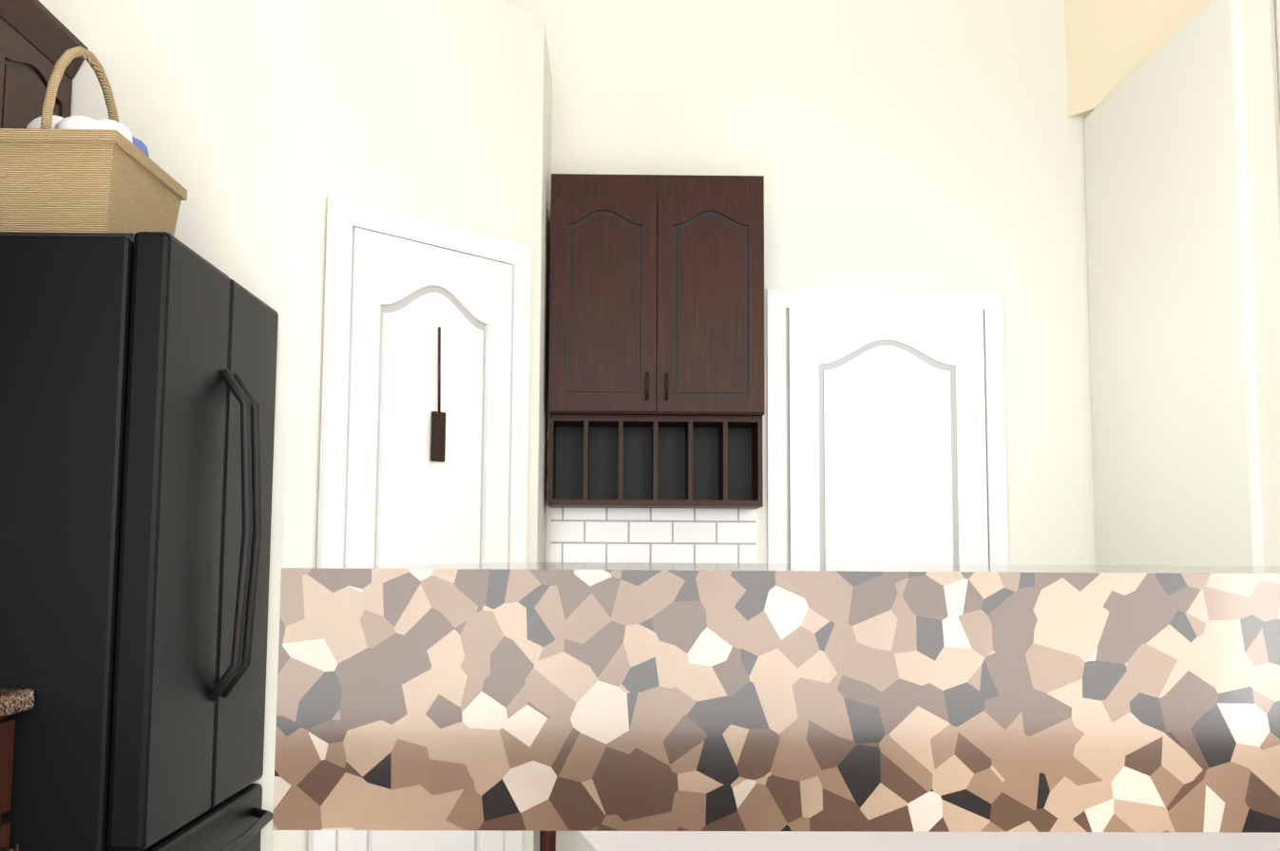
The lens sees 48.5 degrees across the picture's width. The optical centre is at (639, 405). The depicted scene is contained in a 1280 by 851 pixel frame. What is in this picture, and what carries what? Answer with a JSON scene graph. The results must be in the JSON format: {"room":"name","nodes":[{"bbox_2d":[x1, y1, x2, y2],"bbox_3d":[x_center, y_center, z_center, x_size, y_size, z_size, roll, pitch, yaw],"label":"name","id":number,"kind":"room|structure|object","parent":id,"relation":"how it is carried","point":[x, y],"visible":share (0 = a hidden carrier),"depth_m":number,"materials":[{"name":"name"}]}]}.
{"room":"kitchen","nodes":[
{"label":"kitchen","id":0,"kind":"room"},
{"bbox_2d":[38,0,552,850],"bbox_3d":[-1.046,0.183,4.262,1.470,2.870,1.300,0,-6,-1],"label":"wall","id":1,"kind":"structure","parent":0,"point":[261,129],"depth_m":3.74,"materials":[{"name":"white paint"}]},
{"bbox_2d":[307,194,531,850],"bbox_3d":[-0.585,0.530,3.930,0.020,2.115,0.770,-5,-8,38],"label":"door frame","id":2,"kind":"structure","parent":1,"relation":"attached to","point":[345,216],"depth_m":3.79,"materials":[{"name":"white wood"}]},
{"bbox_2d":[335,227,512,850],"bbox_3d":[-0.592,0.560,3.932,0.412,2.030,0.498,0,-6,-1],"label":"pantry door","id":3,"kind":"structure","parent":1,"relation":"in","point":[428,435],"depth_m":3.95,"materials":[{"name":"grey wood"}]},
{"bbox_2d":[500,0,1096,850],"bbox_3d":[-0.094,-2.283,5.260,3.610,8.000,0.120,0,-6,-1],"label":"wall","id":4,"kind":"structure","parent":0,"point":[907,144],"depth_m":5.06,"materials":[{"name":"white paint"}]},
{"bbox_2d":[550,507,756,563],"bbox_3d":[0.045,0.654,4.882,0.710,0.600,0.003,0,-6,-1],"label":"wall tile","id":5,"kind":"structure","parent":4,"relation":"attached to","point":[661,535],"depth_m":4.90,"materials":[{"name":"white tile"}]},
{"bbox_2d":[548,173,764,509],"bbox_3d":[0.053,-0.210,4.797,0.710,1.100,0.351,0,-6,-1],"label":"upper cabinet","id":6,"kind":"object","parent":4,"relation":"attached to","point":[656,379],"visible":1,"depth_m":4.69,"materials":[{"name":"brown wood"}]},
{"bbox_2d":[766,288,1008,565],"bbox_3d":[0.856,0.644,4.888,0.830,2.110,0.020,0,-6,-1],"label":"door frame","id":7,"kind":"structure","parent":4,"relation":"attached to","point":[779,302],"depth_m":4.96,"materials":[{"name":"white wood"}]},
{"bbox_2d":[787,307,988,564],"bbox_3d":[0.856,0.667,4.837,0.680,2.030,0.109,0,-6,-1],"label":"back door","id":8,"kind":"structure","parent":4,"relation":"in","point":[887,441],"depth_m":4.92,"materials":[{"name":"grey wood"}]},
{"bbox_2d":[1064,0,1209,117],"bbox_3d":[2.391,-3.740,4.449,1.650,5.250,2.130,0,-6,-1],"label":"ceiling","id":9,"kind":"structure","parent":0,"point":[1112,46],"depth_m":4.95,"materials":[{"name":"beige paint"}]},
{"bbox_2d":[1083,0,1231,566],"bbox_3d":[1.647,0.272,4.384,0.120,2.750,1.130,0,-6,-1],"label":"wall","id":10,"kind":"structure","parent":0,"point":[1182,150],"depth_m":4.35,"materials":[{"name":"white paint"}]},
{"bbox_2d":[1208,0,1279,566],"bbox_3d":[2.397,0.210,3.775,1.600,2.750,0.120,0,-6,-1],"label":"wall","id":11,"kind":"structure","parent":0,"point":[1246,33],"depth_m":3.79,"materials":[{"name":"white paint"}]},
{"bbox_3d":[2.167,1.446,1.967,8.300,0.100,12.000,0,-6,-1],"label":"floor","id":12,"kind":"structure","parent":0,"visible":0},
{"bbox_2d":[0,716,19,850],"bbox_3d":[-1.445,0.969,2.302,0.607,0.880,0.535,0,-6,-1],"label":"base cabinet","id":13,"kind":"object","parent":12,"relation":"on","point":[7,735],"visible":0.98,"depth_m":2.53,"materials":[{"name":"brown wood"}]},
{"bbox_2d":[0,688,34,717],"bbox_3d":[-1.406,0.367,1.023,0.632,0.039,3.212,0,-6,-1],"label":"countertop","id":14,"kind":"structure","parent":13,"relation":"on","point":[13,701],"depth_m":2.55,"materials":[{"name":"stone"}]},
{"bbox_2d":[0,231,278,850],"bbox_3d":[-1.295,0.586,3.085,0.901,1.788,0.905,0,-6,-1],"label":"fridge","id":15,"kind":"object","parent":12,"relation":"on","point":[138,374],"visible":1,"depth_m":2.71,"materials":[{"name":"black metal"}]},
{"bbox_2d":[0,46,187,236],"bbox_3d":[-1.217,-0.548,3.111,0.305,0.471,0.477,0,-6,-1],"label":"basket","id":16,"kind":"object","parent":15,"relation":"on","point":[76,174],"visible":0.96,"depth_m":2.89,"materials":[{"name":"wicker"}]},
{"bbox_2d":[539,831,555,850],"bbox_3d":[0.046,1.292,4.551,0.730,0.740,0.516,0,-6,-1],"label":"base cabinet","id":17,"kind":"object","parent":12,"relation":"on","point":[547,841],"visible":0.02,"depth_m":4.32,"materials":[{"name":"brown wood"}]},
{"bbox_3d":[1.004,0.710,0.934,2.010,1.128,1.128,0,-6,-1],"label":"wall","id":18,"kind":"structure","parent":0,"visible":0},
{"bbox_2d":[272,562,1279,833],"bbox_3d":[1.009,0.113,0.834,2.127,0.031,1.300,0,-6,-1],"label":"bar","id":19,"kind":"object","parent":18,"relation":"on","point":[700,697],"visible":1,"depth_m":0.17,"materials":[{"name":"stone"}]},
{"bbox_2d":[579,831,1279,850],"bbox_3d":[1.001,0.176,0.929,2.092,0.068,1.098,0,-6,-1],"label":"wall","id":20,"kind":"structure","parent":18,"relation":"attached to","point":[727,841],"depth_m":0.39,"materials":[{"name":"white paint"}]},
{"bbox_3d":[-1.764,-2.773,0.833,0.120,8.000,8.970,0,-6,-1],"label":"wall","id":21,"kind":"structure","parent":0,"visible":0},
{"bbox_2d":[0,0,83,128],"bbox_3d":[-1.612,-0.720,3.224,0.279,0.534,0.920,0,-6,-1],"label":"upper cabinet","id":22,"kind":"object","parent":21,"relation":"attached to","point":[38,38],"depth_m":3.42,"materials":[{"name":"brown wood"}]}
]}

